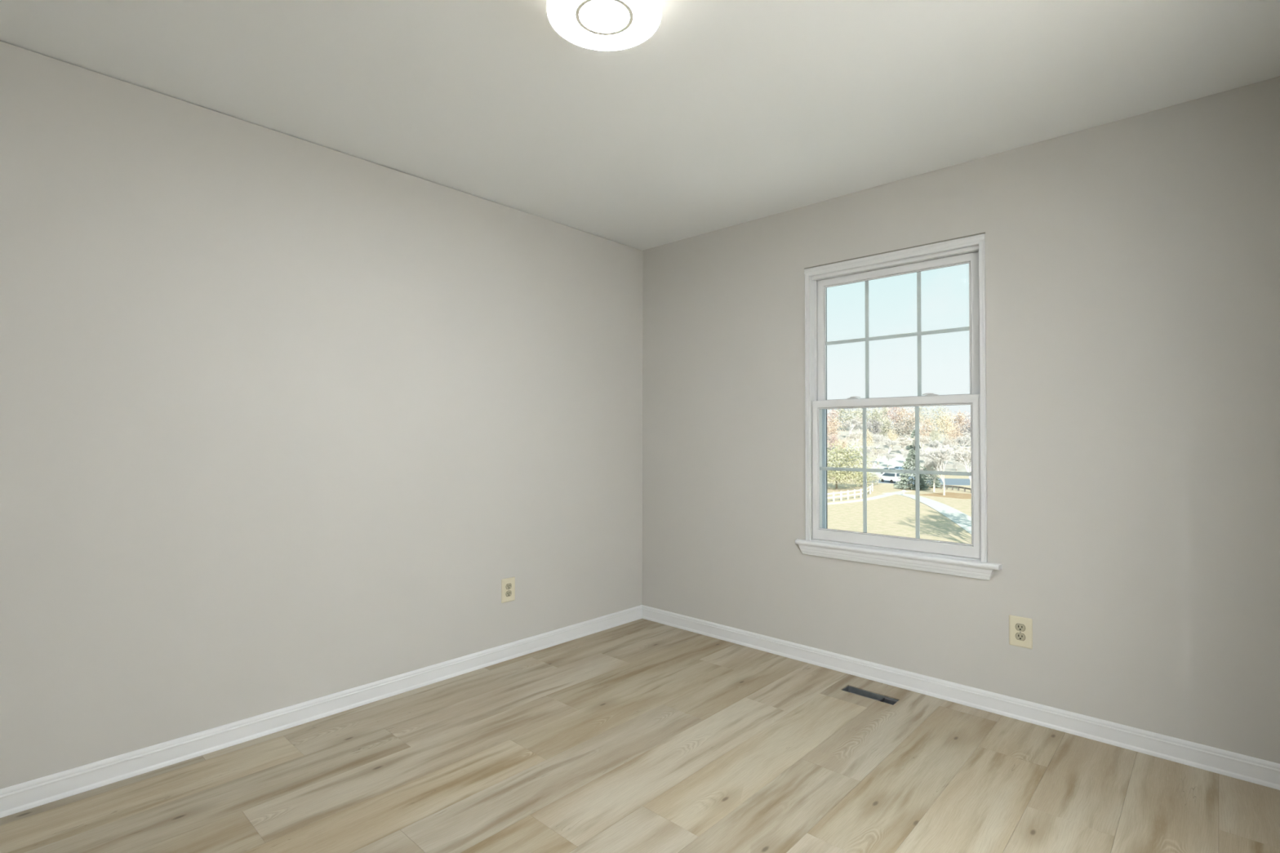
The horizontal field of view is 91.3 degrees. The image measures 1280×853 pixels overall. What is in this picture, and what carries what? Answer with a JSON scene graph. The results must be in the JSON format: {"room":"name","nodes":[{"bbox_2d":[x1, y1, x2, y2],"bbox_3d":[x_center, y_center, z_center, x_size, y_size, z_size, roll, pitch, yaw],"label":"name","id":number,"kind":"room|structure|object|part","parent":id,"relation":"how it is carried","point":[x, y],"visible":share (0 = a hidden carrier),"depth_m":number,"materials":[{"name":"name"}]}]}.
{"room":"empty bedroom","nodes":[
{"label":"empty bedroom","id":0,"kind":"room"},
{"bbox_2d":[0,40,642,789],"bbox_3d":[-1.310,0.116,2.835,0.150,2.640,4.040,-1,-1,43],"label":"wall","id":1,"kind":"structure","parent":0,"point":[285,420],"depth_m":2.51,"materials":[{"name":"beige paint"}]},
{"bbox_2d":[0,604,642,817],"bbox_3d":[-1.251,1.193,2.759,0.016,0.083,3.740,-1,-1,43],"label":"baseboard","id":2,"kind":"structure","parent":1,"relation":"attached to","point":[24,796],"depth_m":2.49,"materials":[{"name":"white paint"}]},
{"bbox_2d":[501,577,515,603],"bbox_3d":[-0.706,0.878,3.359,0.009,0.127,0.086,-1,-1,43],"label":"wall outlet","id":3,"kind":"object","parent":1,"relation":"attached to","point":[508,584],"visible":1,"depth_m":3.35,"materials":[{"name":"beige plastic"}]},
{"bbox_2d":[506,591,511,596],"bbox_3d":[-0.704,0.897,3.357,0.003,0.028,0.034,-1,-1,43],"label":"receptacle","id":4,"kind":"object","parent":3,"relation":"attached to","point":[508,593],"depth_m":3.36,"materials":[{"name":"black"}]},
{"bbox_2d":[506,583,511,589],"bbox_3d":[-0.704,0.858,3.358,0.003,0.028,0.034,-1,-1,43],"label":"receptacle","id":5,"kind":"object","parent":3,"relation":"attached to","point":[508,586],"depth_m":3.36,"materials":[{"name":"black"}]},
{"bbox_2d":[0,0,1279,250],"bbox_3d":[0.415,-1.326,1.370,5.000,0.200,4.490,-1,-1,43],"label":"ceiling","id":6,"kind":"structure","parent":0,"point":[731,113],"depth_m":2.19,"materials":[{"name":"white paint"}]},
{"bbox_2d":[546,0,662,50],"bbox_3d":[-0.099,-1.179,1.738,0.319,0.082,0.319,-1,-1,43],"label":"ceiling light","id":7,"kind":"object","parent":6,"relation":"attached to","point":[594,24],"visible":1,"depth_m":1.76,"materials":[{"name":"white glass"}]},
{"bbox_2d":[578,0,629,32],"bbox_3d":[-0.099,-1.140,1.738,0.140,0.001,0.140,-1,-1,43],"label":"diffuser","id":8,"kind":"object","parent":7,"relation":"attached to","point":[599,15],"depth_m":1.74,"materials":[{"name":"white glass"}]},
{"bbox_2d":[0,618,1279,852],"bbox_3d":[-0.105,1.229,1.698,3.140,0.020,3.740,-1,-1,43],"label":"floor","id":9,"kind":"structure","parent":0,"point":[642,735],"depth_m":2.17,"materials":[{"name":"plastic"}]},
{"bbox_2d":[841,685,898,705],"bbox_3d":[1.065,1.310,2.900,0.246,0.126,0.082,-1,-1,43],"label":"floor vent","id":10,"kind":"object","parent":9,"relation":"in","point":[881,698],"visible":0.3,"depth_m":2.94,"materials":[{"name":"metal"}]},
{"bbox_2d":[641,75,1279,764],"bbox_3d":[1.274,0.127,3.094,3.290,2.640,0.150,-1,-1,43],"label":"wall","id":11,"kind":"structure","parent":0,"point":[1132,264],"depth_m":2.56,"materials":[{"name":"beige paint"}]},
{"bbox_2d":[795,231,1002,580],"bbox_3d":[1.254,-0.089,3.102,0.979,1.534,0.202,-1,-1,43],"label":"window","id":12,"kind":"structure","parent":11,"relation":"in","point":[960,559],"depth_m":3.04,"materials":[{"name":"white plastic"}]},
{"bbox_3d":[0.894,-0.104,3.343,0.024,1.429,0.008,-1,-1,43],"label":"casing","id":13,"kind":"part","parent":12,"relation":"part of","materials":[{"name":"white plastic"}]},
{"bbox_3d":[1.206,-0.830,3.066,0.873,0.040,0.011,-1,-1,43],"label":"head casing","id":14,"kind":"part","parent":12,"relation":"part of","materials":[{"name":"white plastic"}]},
{"bbox_2d":[819,406,971,538],"bbox_3d":[1.226,0.219,3.071,0.750,0.643,0.006,-1,-1,43],"label":"grille","id":15,"kind":"object","parent":12,"relation":"attached to","point":[864,535],"depth_m":3.13,"materials":[{"name":"grey plastic"}]},
{"bbox_3d":[1.228,0.226,3.070,0.813,0.732,0.034,-1,-1,43],"label":"sash frame","id":16,"kind":"part","parent":12,"relation":"part of","materials":[{"name":"white plastic"}]},
{"bbox_2d":[826,271,968,398],"bbox_3d":[1.256,-0.445,3.110,0.720,0.617,0.006,-1,-1,43],"label":"grille","id":17,"kind":"object","parent":12,"relation":"attached to","point":[867,277],"depth_m":3.13,"materials":[{"name":"grey"}]},
{"bbox_3d":[1.256,-0.447,3.110,0.790,0.685,0.032,-1,-1,43],"label":"sash frame","id":18,"kind":"part","parent":12,"relation":"part of","materials":[{"name":"white plastic"}]},
{"bbox_3d":[1.517,-0.113,2.767,0.024,1.429,0.008,-1,-1,43],"label":"casing","id":19,"kind":"part","parent":12,"relation":"part of","materials":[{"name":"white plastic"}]},
{"bbox_2d":[641,604,1279,790],"bbox_3d":[1.160,1.205,3.065,3.140,0.083,0.016,-1,-1,43],"label":"baseboard","id":20,"kind":"structure","parent":11,"relation":"attached to","point":[1231,764],"depth_m":2.67,"materials":[{"name":"white paint"}]},
{"bbox_2d":[1008,614,1032,648],"bbox_3d":[1.615,0.872,2.655,0.086,0.127,0.009,-1,-1,43],"label":"wall outlet","id":21,"kind":"object","parent":11,"relation":"attached to","point":[1020,628],"visible":1,"depth_m":2.65,"materials":[{"name":"beige plastic"}]},
{"bbox_2d":[1015,632,1025,640],"bbox_3d":[1.613,0.892,2.653,0.034,0.028,0.003,-1,-1,43],"label":"receptacle","id":22,"kind":"object","parent":21,"relation":"attached to","point":[1019,636],"depth_m":2.65,"materials":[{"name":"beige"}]},
{"bbox_2d":[1015,623,1025,631],"bbox_3d":[1.613,0.853,2.654,0.034,0.028,0.002,-1,-1,43],"label":"receptacle","id":23,"kind":"object","parent":21,"relation":"attached to","point":[1019,627],"depth_m":2.65,"materials":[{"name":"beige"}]},
{"label":"outside","id":24,"kind":"structure","parent":0,"visible":0},
{"bbox_2d":[860,478,970,485],"bbox_3d":[60.790,10.830,122.848,27.307,0.117,27.765,-1,-1,43],"label":"road","id":25,"kind":"structure","parent":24,"point":[962,482],"depth_m":121.39,"materials":[{"name":"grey asphalt"}]},
{"bbox_2d":[879,472,901,483],"bbox_3d":[48.139,9.683,119.760,2.110,2.075,4.920,0,-1,-14],"label":"van","id":26,"kind":"object","parent":25,"relation":"on","point":[891,477],"visible":0.8,"depth_m":118.59,"materials":[{"name":"white paint"}]},
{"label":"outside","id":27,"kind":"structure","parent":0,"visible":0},
{"bbox_2d":[869,453,931,477],"bbox_3d":[68.660,9.769,164.886,33.726,3.691,62.867,-1,-1,43],"label":"driveway","id":28,"kind":"structure","parent":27,"point":[899,460],"depth_m":176.97,"materials":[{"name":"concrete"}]},
{"bbox_2d":[894,466,909,470],"bbox_3d":[63.679,10.550,152.760,4.500,1.535,1.960,1,-1,-20],"label":"parked car","id":29,"kind":"object","parent":28,"relation":"on","point":[896,467],"visible":0.14,"depth_m":151.85,"materials":[{"name":"blue paint"}]},
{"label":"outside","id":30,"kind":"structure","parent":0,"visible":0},
{"bbox_2d":[826,490,909,504],"bbox_3d":[32.449,9.901,87.283,3.877,0.391,32.190,-1,-1,43],"label":"footpath","id":31,"kind":"structure","parent":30,"point":[900,491],"depth_m":84.39,"materials":[{"name":"concrete"}]},
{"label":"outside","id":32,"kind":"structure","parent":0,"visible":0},
{"bbox_2d":[826,426,971,474],"bbox_3d":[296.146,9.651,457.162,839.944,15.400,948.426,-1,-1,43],"label":"hillside","id":33,"kind":"structure","parent":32,"point":[896,450],"depth_m":211.55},
{"bbox_2d":[826,431,839,449],"bbox_3d":[62.917,4.710,205.360,6.724,7.658,7.497,1,-1,-24],"label":"autumn tree","id":34,"kind":"object","parent":33,"relation":"on","point":[831,440],"visible":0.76,"depth_m":204.49,"materials":[{"name":"red plant"}]},
{"bbox_2d":[826,408,842,435],"bbox_3d":[75.358,-2.740,249.976,11.999,12.685,12.399,-1,-1,38],"label":"autumn tree","id":35,"kind":"object","parent":33,"relation":"on","point":[831,411],"visible":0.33,"depth_m":249.20,"materials":[{"name":"red plant"}]},
{"bbox_2d":[826,414,848,439],"bbox_3d":[70.881,0.334,228.187,9.612,10.676,9.302,0,-1,20],"label":"autumn tree","id":36,"kind":"object","parent":33,"relation":"on","point":[834,424],"visible":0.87,"depth_m":227.29,"materials":[{"name":"orange plant"}]},
{"bbox_2d":[832,435,850,453],"bbox_3d":[63.395,5.917,197.868,6.177,5.660,6.383,1,-1,-31],"label":"autumn tree","id":37,"kind":"object","parent":33,"relation":"on","point":[837,442],"visible":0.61,"depth_m":197.23,"materials":[{"name":"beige plant"}]},
{"bbox_2d":[828,408,861,431],"bbox_3d":[87.744,-4.440,268.375,15.951,13.212,15.435,0,-1,-14],"label":"autumn tree","id":38,"kind":"object","parent":33,"relation":"on","point":[843,411],"visible":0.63,"depth_m":266.25,"materials":[{"name":"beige plant"}]},
{"bbox_2d":[838,445,860,453],"bbox_3d":[59.364,7.912,177.083,6.885,5.165,5.512,0,-1,9],"label":"bare tree","id":39,"kind":"object","parent":33,"relation":"on","point":[851,446],"visible":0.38,"depth_m":176.63,"materials":[{"name":"grey plant"}]},
{"bbox_2d":[843,418,862,433],"bbox_3d":[78.832,0.854,232.697,7.906,8.271,9.286,0,-1,29],"label":"bare tree","id":40,"kind":"object","parent":33,"relation":"on","point":[854,421],"visible":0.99,"depth_m":232.57,"materials":[{"name":"grey plant"}]},
{"bbox_2d":[845,431,862,444],"bbox_3d":[69.301,4.773,203.136,5.557,7.087,5.604,-1,-1,41],"label":"bare tree","id":41,"kind":"object","parent":33,"relation":"on","point":[851,435],"visible":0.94,"depth_m":202.31,"materials":[{"name":"grey plant"}]},
{"bbox_2d":[850,416,862,431],"bbox_3d":[84.205,-0.169,241.137,6.719,8.461,6.662,0,-1,-2],"label":"bare tree","id":42,"kind":"object","parent":33,"relation":"on","point":[857,417],"visible":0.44,"depth_m":241.18,"materials":[{"name":"grey plant"}]},
{"bbox_2d":[846,408,881,428],"bbox_3d":[99.851,-4.447,275.071,14.780,13.779,13.256,0,-1,-17],"label":"autumn tree","id":43,"kind":"object","parent":33,"relation":"on","point":[856,411],"visible":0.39,"depth_m":274.57,"materials":[{"name":"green plant"}]},
{"bbox_2d":[855,445,873,456],"bbox_3d":[65.154,7.791,183.578,7.074,4.581,5.664,0,-1,-8],"label":"bare tree","id":44,"kind":"object","parent":33,"relation":"on","point":[868,449],"visible":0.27,"depth_m":182.61,"materials":[{"name":"grey plant"}]},
{"bbox_2d":[856,428,875,449],"bbox_3d":[70.523,4.478,194.749,6.740,9.074,6.619,1,-1,-29],"label":"autumn tree","id":45,"kind":"object","parent":33,"relation":"on","point":[868,442],"visible":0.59,"depth_m":193.80,"materials":[{"name":"yellow plant"}]},
{"bbox_2d":[860,410,886,440],"bbox_3d":[83.633,0.203,224.082,10.467,11.639,10.674,1,-1,-26],"label":"autumn tree","id":46,"kind":"object","parent":33,"relation":"on","point":[877,424],"visible":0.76,"depth_m":223.60,"materials":[{"name":"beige plant"}]},
{"bbox_2d":[866,407,890,431],"bbox_3d":[100.695,-4.194,262.180,10.689,13.900,11.045,0,-1,-15],"label":"autumn tree","id":47,"kind":"object","parent":33,"relation":"on","point":[874,413],"visible":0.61,"depth_m":262.12,"materials":[{"name":"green plant"}]},
{"bbox_2d":[870,433,888,450],"bbox_3d":[77.663,5.065,202.604,5.914,6.098,5.965,0,-1,9],"label":"bare tree","id":48,"kind":"object","parent":33,"relation":"on","point":[877,437],"visible":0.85,"depth_m":202.31,"materials":[{"name":"grey plant"}]},
{"bbox_2d":[871,447,888,465],"bbox_3d":[66.250,8.217,172.883,4.787,5.323,4.828,-1,-1,34],"label":"bare tree","id":49,"kind":"object","parent":33,"relation":"on","point":[882,451],"visible":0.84,"depth_m":172.91,"materials":[{"name":"grey plant"}]},
{"bbox_2d":[876,411,893,438],"bbox_3d":[90.282,0.175,231.555,8.586,11.982,9.573,1,-1,-28],"label":"autumn tree","id":50,"kind":"object","parent":33,"relation":"on","point":[883,428],"visible":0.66,"depth_m":230.31,"materials":[{"name":"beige plant"}]},
{"bbox_2d":[881,452,897,467],"bbox_3d":[66.818,9.000,167.359,3.891,4.587,4.859,0,-1,11],"label":"bare tree","id":51,"kind":"object","parent":33,"relation":"on","point":[887,455],"visible":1,"depth_m":166.94,"materials":[{"name":"grey plant"}]},
{"bbox_2d":[883,439,899,452],"bbox_3d":[76.884,6.356,191.690,5.351,5.804,6.684,0,-1,25],"label":"bare tree","id":52,"kind":"object","parent":33,"relation":"on","point":[888,442],"visible":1,"depth_m":191.07,"materials":[{"name":"grey plant"}]},
{"bbox_2d":[880,407,903,426],"bbox_3d":[113.331,-5.740,280.485,14.015,14.913,13.744,0,-1,-7],"label":"autumn tree","id":53,"kind":"object","parent":33,"relation":"on","point":[894,408],"visible":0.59,"depth_m":279.74,"materials":[{"name":"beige plant"}]},
{"bbox_2d":[886,427,899,448],"bbox_3d":[83.910,3.771,208.050,5.158,8.062,4.992,0,-1,-17],"label":"autumn tree","id":54,"kind":"object","parent":33,"relation":"on","point":[891,432],"visible":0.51,"depth_m":207.46,"materials":[{"name":"yellow plant"}]},
{"bbox_2d":[884,408,921,440],"bbox_3d":[92.224,0.191,220.994,13.416,14.751,12.033,0,-1,25],"label":"autumn tree","id":55,"kind":"object","parent":33,"relation":"on","point":[905,431],"visible":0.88,"depth_m":219.60,"materials":[{"name":"grey plant"}]},
{"bbox_2d":[894,436,913,454],"bbox_3d":[82.251,5.990,195.926,7.049,5.714,6.002,0,-1,1],"label":"bare tree","id":56,"kind":"object","parent":33,"relation":"on","point":[904,442],"visible":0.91,"depth_m":195.12,"materials":[{"name":"grey plant"}]},
{"bbox_2d":[900,449,908,462],"bbox_3d":[74.761,8.522,175.242,4.035,4.388,4.069,0,-1,3],"label":"bare tree","id":57,"kind":"object","parent":33,"relation":"on","point":[902,451],"visible":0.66,"depth_m":174.99,"materials":[{"name":"grey plant"}]},
{"bbox_2d":[890,406,921,429],"bbox_3d":[114.677,-3.737,268.753,13.315,13.009,12.884,1,-1,-27],"label":"autumn tree","id":58,"kind":"object","parent":33,"relation":"on","point":[903,411],"visible":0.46,"depth_m":267.29,"materials":[{"name":"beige plant"}]},
{"bbox_2d":[906,429,923,450],"bbox_3d":[90.224,4.449,205.898,5.377,6.947,5.241,-1,-1,38],"label":"conifer tree","id":59,"kind":"object","parent":33,"relation":"on","point":[913,433],"visible":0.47,"depth_m":205.64,"materials":[{"name":"grey plant"}]},
{"bbox_2d":[911,436,931,451],"bbox_3d":[89.672,5.746,199.256,6.528,5.911,5.227,0,-1,10],"label":"bare tree","id":60,"kind":"object","parent":33,"relation":"on","point":[921,440],"visible":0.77,"depth_m":198.68,"materials":[{"name":"grey plant"}]},
{"bbox_2d":[919,448,929,460],"bbox_3d":[79.663,8.362,176.529,4.849,4.723,4.891,1,-1,-23],"label":"bare tree","id":61,"kind":"object","parent":33,"relation":"on","point":[921,452],"visible":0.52,"depth_m":175.89,"materials":[{"name":"grey plant"}]},
{"bbox_2d":[913,405,937,430],"bbox_3d":[123.815,-5.063,275.387,13.487,15.427,13.994,-1,-1,42],"label":"autumn tree","id":62,"kind":"object","parent":33,"relation":"on","point":[921,409],"visible":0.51,"depth_m":274.03,"materials":[{"name":"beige plant"}]},
{"bbox_2d":[913,409,937,443],"bbox_3d":[102.477,-0.048,224.270,9.728,12.061,9.376,0,-1,24],"label":"autumn tree","id":63,"kind":"object","parent":33,"relation":"on","point":[926,420],"visible":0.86,"depth_m":224.23,"materials":[{"name":"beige plant"}]},
{"bbox_2d":[927,439,942,450],"bbox_3d":[90.250,6.648,190.297,5.272,5.677,5.227,0,-1,26],"label":"bare tree","id":64,"kind":"object","parent":33,"relation":"on","point":[931,443],"visible":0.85,"depth_m":189.91,"materials":[{"name":"grey plant"}]},
{"bbox_2d":[928,425,942,447],"bbox_3d":[99.829,3.144,211.965,5.028,8.573,4.931,0,-1,8],"label":"autumn tree","id":65,"kind":"object","parent":33,"relation":"on","point":[932,434],"visible":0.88,"depth_m":211.75,"materials":[{"name":"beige plant"}]},
{"bbox_2d":[927,405,952,431],"bbox_3d":[134.528,-4.913,282.019,12.476,15.092,12.945,1,-1,-33],"label":"autumn tree","id":66,"kind":"object","parent":33,"relation":"on","point":[940,410],"visible":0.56,"depth_m":282.25,"materials":[{"name":"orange plant"}]},
{"bbox_2d":[929,408,957,443],"bbox_3d":[104.992,0.244,216.455,9.486,13.497,9.317,0,-1,11],"label":"autumn tree","id":67,"kind":"object","parent":33,"relation":"on","point":[944,417],"visible":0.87,"depth_m":216.51,"materials":[{"name":"yellow plant"}]},
{"bbox_2d":[942,438,958,454],"bbox_3d":[95.341,6.291,193.081,5.383,5.634,5.337,0,-1,-2],"label":"bare tree","id":68,"kind":"object","parent":33,"relation":"on","point":[946,441],"visible":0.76,"depth_m":192.90,"materials":[{"name":"grey plant"}]},
{"bbox_2d":[947,448,959,462],"bbox_3d":[86.406,8.418,173.109,5.364,5.027,5.319,0,-1,3],"label":"bare tree","id":69,"kind":"object","parent":33,"relation":"on","point":[956,449],"visible":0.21,"depth_m":173.06,"materials":[{"name":"grey plant"}]},
{"bbox_2d":[943,460,964,471],"bbox_3d":[80.889,10.032,160.056,5.207,2.769,5.090,1,-1,-24],"label":"bare tree","id":70,"kind":"object","parent":33,"relation":"on","point":[957,464],"visible":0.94,"depth_m":159.80,"materials":[{"name":"grey plant"}]},
{"bbox_2d":[942,423,966,444],"bbox_3d":[104.265,3.075,207.558,8.275,9.590,8.127,0,-1,5],"label":"autumn tree","id":71,"kind":"object","parent":33,"relation":"on","point":[951,433],"visible":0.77,"depth_m":207.68,"materials":[{"name":"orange plant"}]},
{"bbox_2d":[941,409,969,431],"bbox_3d":[135.484,-2.180,268.709,13.332,12.272,12.901,1,-1,-33],"label":"autumn tree","id":72,"kind":"object","parent":33,"relation":"on","point":[960,419],"visible":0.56,"depth_m":269.12,"materials":[{"name":"orange plant"}]},
{"bbox_2d":[953,413,970,444],"bbox_3d":[115.130,1.351,222.197,10.284,12.263,9.224,1,-1,-40],"label":"autumn tree","id":73,"kind":"object","parent":33,"relation":"on","point":[968,430],"visible":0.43,"depth_m":221.92,"materials":[{"name":"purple plant"}]},
{"bbox_2d":[955,435,970,452],"bbox_3d":[103.247,5.572,199.427,6.121,6.346,6.069,0,-1,0],"label":"bare tree","id":74,"kind":"object","parent":33,"relation":"on","point":[962,440],"visible":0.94,"depth_m":198.97,"materials":[{"name":"grey plant"}]},
{"bbox_2d":[955,411,970,431],"bbox_3d":[147.196,-1.286,277.285,14.911,11.489,13.374,0,-1,-1],"label":"autumn tree","id":75,"kind":"object","parent":33,"relation":"on","point":[969,411],"visible":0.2,"depth_m":277.13,"materials":[{"name":"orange plant"}]},
{"bbox_2d":[956,445,970,462],"bbox_3d":[93.455,7.936,178.091,7.123,5.162,6.064,0,-1,10],"label":"bare tree","id":76,"kind":"object","parent":33,"relation":"on","point":[966,447],"visible":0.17,"depth_m":178.56,"materials":[{"name":"grey plant"}]},
{"bbox_2d":[961,431,970,438],"bbox_3d":[111.403,4.430,211.141,7.325,6.325,5.865,1,-1,-22],"label":"bare tree","id":77,"kind":"object","parent":33,"relation":"on","point":[966,433],"visible":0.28,"depth_m":210.31,"materials":[{"name":"grey plant"}]},
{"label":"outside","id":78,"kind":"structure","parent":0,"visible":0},
{"bbox_2d":[884,492,971,534],"bbox_3d":[32.480,9.336,70.725,26.902,0.828,45.956,-1,-1,43],"label":"lane","id":79,"kind":"structure","parent":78,"point":[962,520],"depth_m":65.91,"materials":[{"name":"concrete"}]},
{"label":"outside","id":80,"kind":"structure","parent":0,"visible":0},
{"bbox_2d":[826,473,971,544],"bbox_3d":[90.967,8.762,125.278,269.707,4.508,316.646,-1,-1,43],"label":"lawn","id":81,"kind":"structure","parent":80,"point":[895,515],"depth_m":66.83,"materials":[{"name":"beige plant"}]},
{"bbox_2d":[826,483,873,502],"bbox_3d":[29.796,9.376,88.561,4.489,1.601,25.982,-1,-1,43],"label":"rail fence","id":82,"kind":"object","parent":81,"relation":"on","point":[872,485],"visible":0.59,"depth_m":83.21,"materials":[{"name":"white paint"}]},
{"bbox_2d":[826,437,881,489],"bbox_3d":[31.948,6.195,101.751,15.412,9.596,15.643,0,-1,-1],"label":"leafy tree","id":83,"kind":"object","parent":81,"relation":"on","point":[842,473],"visible":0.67,"depth_m":101.06,"materials":[{"name":"yellow plant"}]},
{"bbox_2d":[847,460,876,487],"bbox_3d":[38.263,8.391,108.025,5.622,5.015,5.733,0,-1,27],"label":"leafy bush","id":84,"kind":"object","parent":81,"relation":"on","point":[860,477],"visible":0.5,"depth_m":107.73,"materials":[{"name":"yellow plant"}]},
{"bbox_2d":[866,471,881,485],"bbox_3d":[41.085,9.106,111.366,3.826,3.441,3.752,0,-1,-12],"label":"bush","id":85,"kind":"object","parent":81,"relation":"on","point":[873,477],"visible":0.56,"depth_m":111.03,"materials":[{"name":"green plant"}]},
{"bbox_2d":[893,448,928,489],"bbox_3d":[45.176,7.132,104.168,5.522,6.828,5.665,0,-1,32],"label":"evergreen tree","id":86,"kind":"object","parent":81,"relation":"on","point":[922,485],"visible":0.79,"depth_m":103.50,"materials":[{"name":"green plant"}]},
{"bbox_2d":[913,461,942,487],"bbox_3d":[49.782,8.287,107.971,4.989,4.700,4.945,-1,-1,34],"label":"evergreen tree","id":87,"kind":"object","parent":81,"relation":"on","point":[937,483],"visible":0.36,"depth_m":107.05,"materials":[{"name":"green plant"}]},
{"bbox_2d":[919,454,943,492],"bbox_3d":[45.891,7.300,97.916,3.497,6.251,3.468,0,-1,-11],"label":"bare tree","id":88,"kind":"object","parent":81,"relation":"on","point":[931,461],"visible":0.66,"depth_m":98.11,"materials":[{"name":"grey plant"}]},
{"bbox_2d":[921,443,958,495],"bbox_3d":[43.851,6.169,91.551,4.544,8.207,5.676,0,-1,2],"label":"bare tree","id":89,"kind":"object","parent":81,"relation":"on","point":[938,454],"visible":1,"depth_m":91.08,"materials":[{"name":"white plant"}]},
{"bbox_2d":[920,492,971,498],"bbox_3d":[46.819,10.069,90.763,11.385,0.175,11.511,-1,-1,43],"label":"bed","id":90,"kind":"object","parent":81,"relation":"on","point":[950,495],"visible":0.6,"depth_m":91.90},
{"bbox_2d":[940,484,971,493],"bbox_3d":[50.491,10.014,99.131,7.720,0.878,7.814,-1,-1,43],"label":"guard rail","id":91,"kind":"object","parent":81,"relation":"on","point":[941,486],"visible":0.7,"depth_m":101.25,"materials":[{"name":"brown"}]},
{"bbox_2d":[951,447,971,492],"bbox_3d":[51.638,6.725,98.418,5.301,7.463,4.245,0,-1,0],"label":"bare tree","id":92,"kind":"object","parent":81,"relation":"on","point":[966,457],"visible":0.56,"depth_m":98.11,"materials":[{"name":"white plant"}]}
]}

